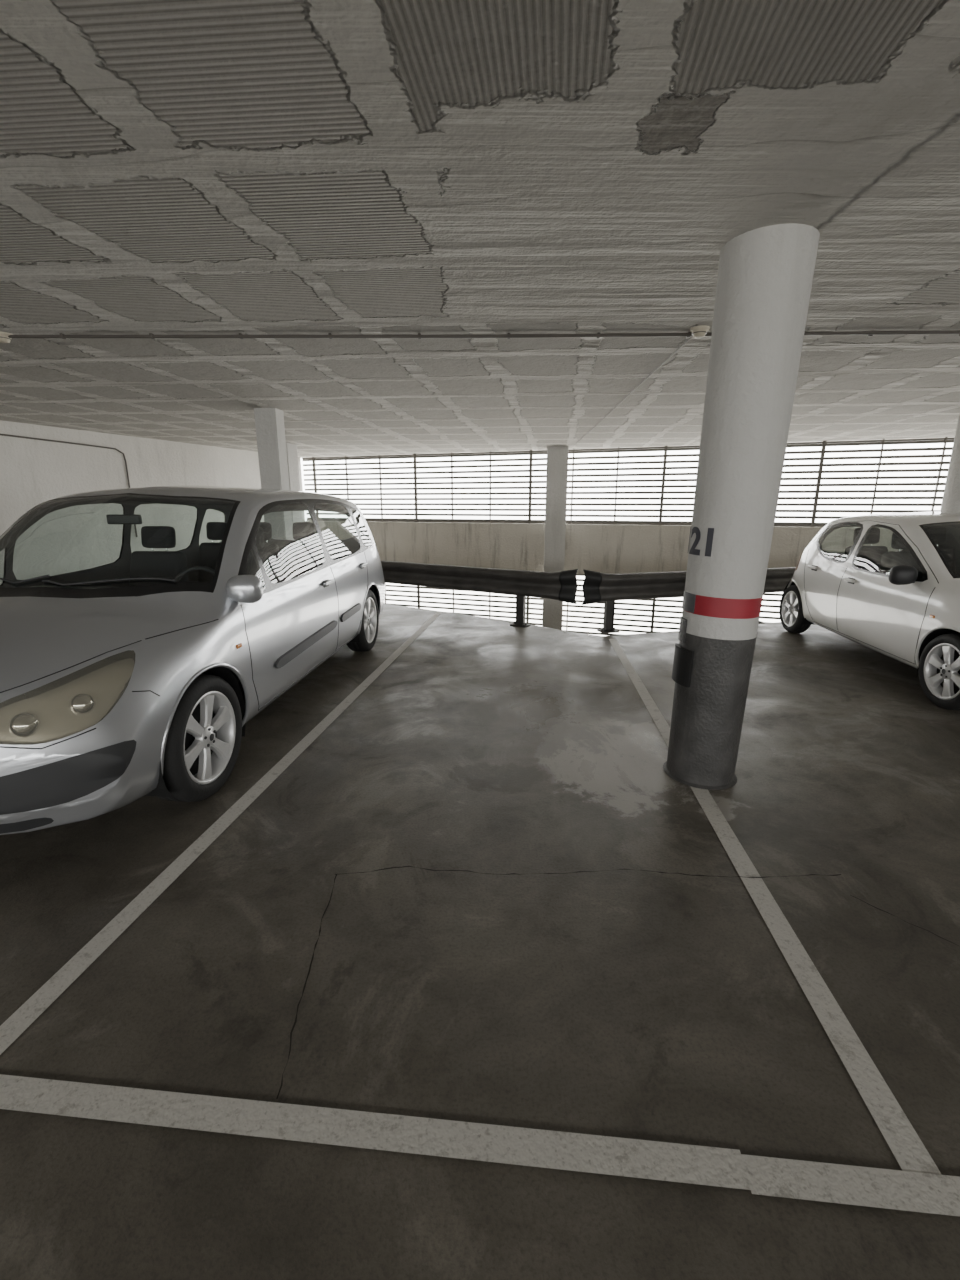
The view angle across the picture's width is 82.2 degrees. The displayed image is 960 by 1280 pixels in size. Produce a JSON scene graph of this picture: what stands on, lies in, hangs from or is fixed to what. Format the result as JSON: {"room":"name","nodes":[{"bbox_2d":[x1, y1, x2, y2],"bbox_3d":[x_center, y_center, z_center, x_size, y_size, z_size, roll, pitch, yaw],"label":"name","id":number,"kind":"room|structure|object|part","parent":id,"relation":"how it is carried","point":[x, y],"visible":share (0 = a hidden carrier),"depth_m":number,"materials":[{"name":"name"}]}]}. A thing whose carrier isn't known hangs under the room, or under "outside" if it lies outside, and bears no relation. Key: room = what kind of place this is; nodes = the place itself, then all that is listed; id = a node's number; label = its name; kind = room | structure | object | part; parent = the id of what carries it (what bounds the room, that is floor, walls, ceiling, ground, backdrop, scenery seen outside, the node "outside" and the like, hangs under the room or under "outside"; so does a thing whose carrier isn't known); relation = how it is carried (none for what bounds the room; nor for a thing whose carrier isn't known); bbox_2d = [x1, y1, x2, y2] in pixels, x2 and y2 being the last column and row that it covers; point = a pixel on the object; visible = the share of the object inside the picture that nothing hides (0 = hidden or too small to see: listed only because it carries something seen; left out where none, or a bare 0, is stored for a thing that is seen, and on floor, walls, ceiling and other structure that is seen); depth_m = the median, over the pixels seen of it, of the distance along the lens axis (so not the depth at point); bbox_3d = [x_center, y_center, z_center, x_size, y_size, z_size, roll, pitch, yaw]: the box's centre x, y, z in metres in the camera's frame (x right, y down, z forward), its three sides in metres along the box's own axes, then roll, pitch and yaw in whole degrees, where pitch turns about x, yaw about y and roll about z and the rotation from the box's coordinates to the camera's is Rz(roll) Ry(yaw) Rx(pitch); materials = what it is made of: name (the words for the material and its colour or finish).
{"room":"parking garage","nodes":[
{"label":"parking garage","id":0,"kind":"room"},
{"bbox_2d":[0,420,304,584],"bbox_3d":[-8.683,0.844,3.560,0.200,5.640,24.500,5,15,18],"label":"wall","id":1,"kind":"structure","parent":0,"point":[33,472],"depth_m":9.12,"materials":[{"name":"paint"}]},
{"bbox_2d":[0,434,137,536],"bbox_3d":[-6.904,-2.147,7.760,0.026,1.612,4.349,5,15,18],"label":"conduit","id":2,"kind":"object","parent":1,"relation":"attached to","point":[0,434],"visible":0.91,"depth_m":8.88,"materials":[{"name":"grey metal"}]},
{"bbox_2d":[0,604,959,1279],"bbox_3d":[2.129,1.222,1.920,29.413,0.300,19.865,0,14,0],"label":"floor","id":3,"kind":"structure","parent":0,"point":[634,1003],"depth_m":1.79,"materials":[{"name":"concrete"}]},
{"bbox_2d":[0,486,384,834],"bbox_3d":[-2.161,-0.348,4.227,2.062,1.630,4.862,1,14,5],"label":"minivan","id":4,"kind":"object","parent":3,"relation":"on","point":[128,679],"visible":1,"depth_m":2.85,"materials":[{"name":"paint"}]},
{"bbox_2d":[106,514,141,523],"bbox_3d":[-2.220,-0.753,3.433,0.220,0.060,0.030,1,14,5],"label":"mirror","id":5,"kind":"object","parent":4,"relation":"attached to","point":[111,518],"depth_m":3.42,"materials":[{"name":"plastic"}]},
{"bbox_3d":[-2.516,-0.371,4.303,0.474,0.637,0.248,1,14,5],"label":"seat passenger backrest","id":6,"kind":"part","parent":4,"relation":"part of","materials":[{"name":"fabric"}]},
{"bbox_3d":[-2.493,-0.601,5.227,0.376,0.637,0.248,1,14,5],"label":"seat backrest","id":7,"kind":"part","parent":4,"relation":"part of","materials":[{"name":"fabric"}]},
{"bbox_2d":[226,574,262,602],"bbox_3d":[-1.326,-0.282,3.074,0.200,0.161,0.105,1,14,5],"label":"mirror","id":8,"kind":"object","parent":4,"relation":"attached to","point":[247,588],"depth_m":3.04,"materials":[{"name":"silver metal"}]},
{"bbox_3d":[-1.798,-0.355,4.243,0.474,0.637,0.248,1,14,5],"label":"seat driver backrest","id":9,"kind":"part","parent":4,"relation":"part of","materials":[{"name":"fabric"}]},
{"bbox_3d":[-2.074,-0.592,5.191,0.376,0.637,0.248,1,14,5],"label":"seat backrest","id":10,"kind":"part","parent":4,"relation":"part of","materials":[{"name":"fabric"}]},
{"bbox_3d":[-1.656,-0.583,5.156,0.376,0.637,0.248,1,14,5],"label":"seat backrest","id":11,"kind":"part","parent":4,"relation":"part of","materials":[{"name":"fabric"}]},
{"bbox_3d":[-1.243,0.010,4.022,0.026,0.104,1.140,1,14,5],"label":"moulding","id":12,"kind":"part","parent":4,"relation":"part of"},
{"bbox_3d":[-1.200,-0.454,4.347,0.028,0.030,0.170,1,14,5],"label":"door handle","id":13,"kind":"part","parent":4,"relation":"part of","materials":[{"name":"silver metal"}]},
{"bbox_3d":[-1.157,-0.251,4.942,0.024,0.087,0.540,1,14,5],"label":"moulding","id":14,"kind":"part","parent":4,"relation":"part of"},
{"bbox_2d":[0,612,441,1054],"bbox_3d":[-1.005,0.434,4.447,0.944,0.001,6.831,0,14,0],"label":"painted line","id":15,"kind":"object","parent":3,"relation":"on","point":[23,1017],"visible":1,"depth_m":2.14,"materials":[{"name":"paint"}]},
{"bbox_2d":[254,408,293,539],"bbox_3d":[-2.660,-1.620,7.243,0.270,2.640,0.270,1,14,4],"label":"concrete column","id":16,"kind":"structure","parent":3,"relation":"on","point":[269,422],"depth_m":6.97,"materials":[{"name":"white paint"}]},
{"bbox_2d":[276,875,336,1098],"bbox_3d":[-0.561,1.080,1.856,0.075,0.001,0.891,0,14,0],"label":"crack","id":17,"kind":"object","parent":3,"relation":"on","point":[336,875],"depth_m":1.74,"materials":[{"name":"black concrete"}]},
{"bbox_2d":[0,1074,750,1189],"bbox_3d":[-2.692,1.150,1.571,6.622,0.001,0.697,0,14,0],"label":"painted line","id":18,"kind":"object","parent":3,"relation":"on","point":[636,1158],"visible":1,"depth_m":1.35,"materials":[{"name":"paint"}]},
{"bbox_2d":[381,560,577,626],"bbox_3d":[-1.892,-0.900,8.252,7.069,0.755,0.243,8,16,31],"label":"guardrail","id":19,"kind":"object","parent":3,"relation":"on","point":[561,586],"visible":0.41,"depth_m":6.91,"materials":[{"name":"metal"}]},
{"bbox_3d":[0.509,-0.494,6.858,0.108,0.620,0.060,9,16,31],"label":"post","id":20,"kind":"part","parent":19,"relation":"part of","materials":[{"name":"metal"}]},
{"bbox_2d":[335,866,840,877],"bbox_3d":[0.447,0.967,2.296,2.099,0.001,0.079,0,14,0],"label":"crack","id":21,"kind":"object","parent":3,"relation":"on","point":[403,866],"depth_m":2.29,"materials":[{"name":"black concrete"}]},
{"bbox_2d":[582,567,795,633],"bbox_3d":[5.303,-0.709,7.484,8.493,0.755,0.223,-4,14,-15],"label":"guardrail","id":22,"kind":"object","parent":3,"relation":"on","point":[607,588],"visible":0.4,"depth_m":6.48,"materials":[{"name":"metal"}]},
{"bbox_3d":[1.537,-0.410,6.523,0.108,0.620,0.060,-4,14,-15],"label":"post","id":23,"kind":"part","parent":22,"relation":"part of","materials":[{"name":"metal"}]},
{"bbox_2d":[663,761,736,789],"bbox_3d":[1.255,0.751,3.145,0.396,0.012,0.396,1,14,0],"label":"base grout","id":24,"kind":"object","parent":3,"relation":"on","point":[666,770],"visible":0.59,"depth_m":3.00,"materials":[{"name":"grey paint"}]},
{"bbox_2d":[667,223,819,785],"bbox_3d":[1.285,-0.522,2.828,0.404,2.645,0.404,1,14,0],"label":"pillar","id":25,"kind":"structure","parent":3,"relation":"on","point":[765,278],"depth_m":2.62,"materials":[{"name":"white paint"}]},
{"bbox_2d":[672,643,693,687],"bbox_3d":[1.084,0.135,2.968,0.043,0.196,0.188,-2,14,-7],"label":"pad","id":26,"kind":"object","parent":25,"relation":"attached to","point":[683,658],"visible":1,"depth_m":2.92,"materials":[{"name":"black rubber"}]},
{"bbox_2d":[678,616,687,642],"bbox_3d":[1.085,-0.057,2.949,0.014,0.125,0.092,1,14,0],"label":"pad","id":27,"kind":"object","parent":25,"relation":"attached to","point":[683,622],"visible":1,"depth_m":2.93,"materials":[{"name":"grey rubber"}]},
{"bbox_2d":[682,591,695,612],"bbox_3d":[1.093,-0.202,2.891,0.020,0.096,0.133,-1,14,-5],"label":"tape","id":28,"kind":"object","parent":25,"relation":"attached to","point":[688,604],"visible":1,"depth_m":2.87,"materials":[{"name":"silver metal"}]},
{"bbox_2d":[688,527,713,556],"bbox_3d":[1.108,-0.505,2.800,0.036,0.141,0.213,-2,14,-10],"label":"stencilled number","id":29,"kind":"object","parent":25,"relation":"attached to","point":[693,551],"visible":1,"depth_m":2.76,"materials":[{"name":"black paint"}]},
{"bbox_2d":[609,639,941,1174],"bbox_3d":[1.256,0.613,3.724,0.572,0.001,5.178,0,14,0],"label":"painted line","id":30,"kind":"object","parent":3,"relation":"on","point":[908,1149],"visible":1,"depth_m":1.71,"materials":[{"name":"paint"}]},
{"bbox_2d":[739,1154,959,1216],"bbox_3d":[3.055,1.281,1.043,4.897,0.001,0.533,0,14,0],"label":"painted line","id":31,"kind":"object","parent":3,"relation":"on","point":[768,1176],"visible":1,"depth_m":1.24,"materials":[{"name":"paint"}]},
{"bbox_2d":[779,511,959,709],"bbox_3d":[4.359,-0.424,4.968,1.950,1.420,3.732,1,14,5],"label":"hatchback car","id":32,"kind":"object","parent":3,"relation":"on","point":[903,605],"visible":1,"depth_m":4.89,"materials":[{"name":"paint"}]},
{"bbox_3d":[3.599,-0.786,5.950,0.028,0.030,0.170,1,14,5],"label":"door handle","id":33,"kind":"part","parent":32,"relation":"part of","materials":[{"name":"white paint"}]},
{"bbox_3d":[3.535,-0.574,5.263,0.028,0.030,0.170,1,14,5],"label":"door handle","id":34,"kind":"part","parent":32,"relation":"part of","materials":[{"name":"white paint"}]},
{"bbox_3d":[4.110,-0.718,5.862,0.454,0.559,0.232,1,14,5],"label":"seat backrest","id":35,"kind":"part","parent":32,"relation":"part of","materials":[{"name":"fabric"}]},
{"bbox_3d":[4.019,-0.550,5.188,0.474,0.559,0.232,1,14,5],"label":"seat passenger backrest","id":36,"kind":"part","parent":32,"relation":"part of","materials":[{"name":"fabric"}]},
{"bbox_2d":[888,565,917,584],"bbox_3d":[3.440,-0.523,4.455,0.200,0.161,0.105,1,14,5],"label":"mirror","id":37,"kind":"object","parent":32,"relation":"attached to","point":[898,574],"depth_m":4.43,"materials":[{"name":"plastic"}]},
{"bbox_3d":[4.768,-0.704,5.806,0.454,0.559,0.232,1,14,5],"label":"seat backrest","id":38,"kind":"part","parent":32,"relation":"part of","materials":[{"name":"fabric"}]},
{"bbox_2d":[850,895,958,945],"bbox_3d":[1.825,1.093,1.793,0.747,0.001,0.758,0,14,0],"label":"crack","id":39,"kind":"object","parent":3,"relation":"on","point":[850,895],"depth_m":2.01,"materials":[{"name":"black concrete"}]},
{"bbox_2d":[940,413,959,511],"bbox_3d":[6.420,-1.652,7.369,0.420,2.640,0.420,0,14,0],"label":"round column","id":40,"kind":"structure","parent":3,"relation":"on","point":[950,501],"depth_m":7.22,"materials":[{"name":"white paint"}]},
{"bbox_2d":[0,0,959,457],"bbox_3d":[2.278,-2.046,2.873,30.511,0.300,23.894,0,14,0],"label":"ceiling","id":41,"kind":"structure","parent":0,"point":[168,167],"depth_m":2.20,"materials":[{"name":"paint"}]},
{"bbox_2d":[0,331,12,342],"bbox_3d":[-3.320,-2.099,3.826,0.124,0.057,0.124,0,14,0],"label":"smoke detector","id":42,"kind":"object","parent":41,"relation":"attached to","point":[4,338],"visible":0.96,"depth_m":3.80,"materials":[{"name":"plastic"}]},
{"bbox_2d":[8,330,959,445],"bbox_3d":[2.000,-2.988,7.340,22.000,0.031,7.911,0,14,0],"label":"conduit","id":43,"kind":"object","parent":41,"relation":"attached to","point":[688,335],"depth_m":3.80,"materials":[{"name":"grey metal"}]},
{"bbox_2d":[690,325,709,337],"bbox_3d":[1.480,-2.070,3.709,0.124,0.057,0.124,0,14,0],"label":"smoke detector","id":44,"kind":"object","parent":41,"relation":"attached to","point":[697,331],"visible":1,"depth_m":3.68,"materials":[{"name":"plastic"}]},
{"bbox_2d":[304,521,901,573],"bbox_3d":[6.287,-1.704,11.011,23.000,1.100,0.200,5,15,18],"label":"parapet","id":45,"kind":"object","parent":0,"point":[602,548],"visible":0.56,"depth_m":12.37,"materials":[{"name":"concrete"}]},
{"bbox_2d":[302,437,954,527],"bbox_3d":[6.291,-3.017,10.696,23.000,1.600,0.065,5,15,18],"label":"window","id":46,"kind":"structure","parent":45,"relation":"on","point":[945,440],"depth_m":11.85,"materials":[{"name":"metal"}]},
{"bbox_3d":[2.279,3.733,4.247,29.713,0.300,23.165,0,14,0],"label":"floor","id":47,"kind":"structure","parent":0,"visible":0},
{"bbox_2d":[286,443,302,525],"bbox_3d":[-3.900,-1.176,11.662,0.340,5.640,0.340,4,15,17],"label":"concrete column","id":48,"kind":"structure","parent":47,"relation":"on","point":[291,449],"depth_m":11.06,"materials":[{"name":"white paint"}]},
{"bbox_2d":[542,446,568,629],"bbox_3d":[1.640,-1.333,12.293,0.440,5.640,0.440,1,14,6],"label":"concrete column","id":49,"kind":"structure","parent":47,"relation":"on","point":[557,456],"depth_m":11.77,"materials":[{"name":"white paint"}]},
{"bbox_3d":[6.287,1.245,11.746,21.801,0.900,7.710,0,14,0],"label":"parapet","id":50,"kind":"object","parent":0,"visible":0},
{"bbox_2d":[384,574,781,635],"bbox_3d":[6.291,-0.184,11.402,23.000,2.040,0.065,5,15,18],"label":"louvered screen","id":51,"kind":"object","parent":50,"relation":"attached to","point":[418,591],"depth_m":12.80,"materials":[{"name":"metal"}]}
]}

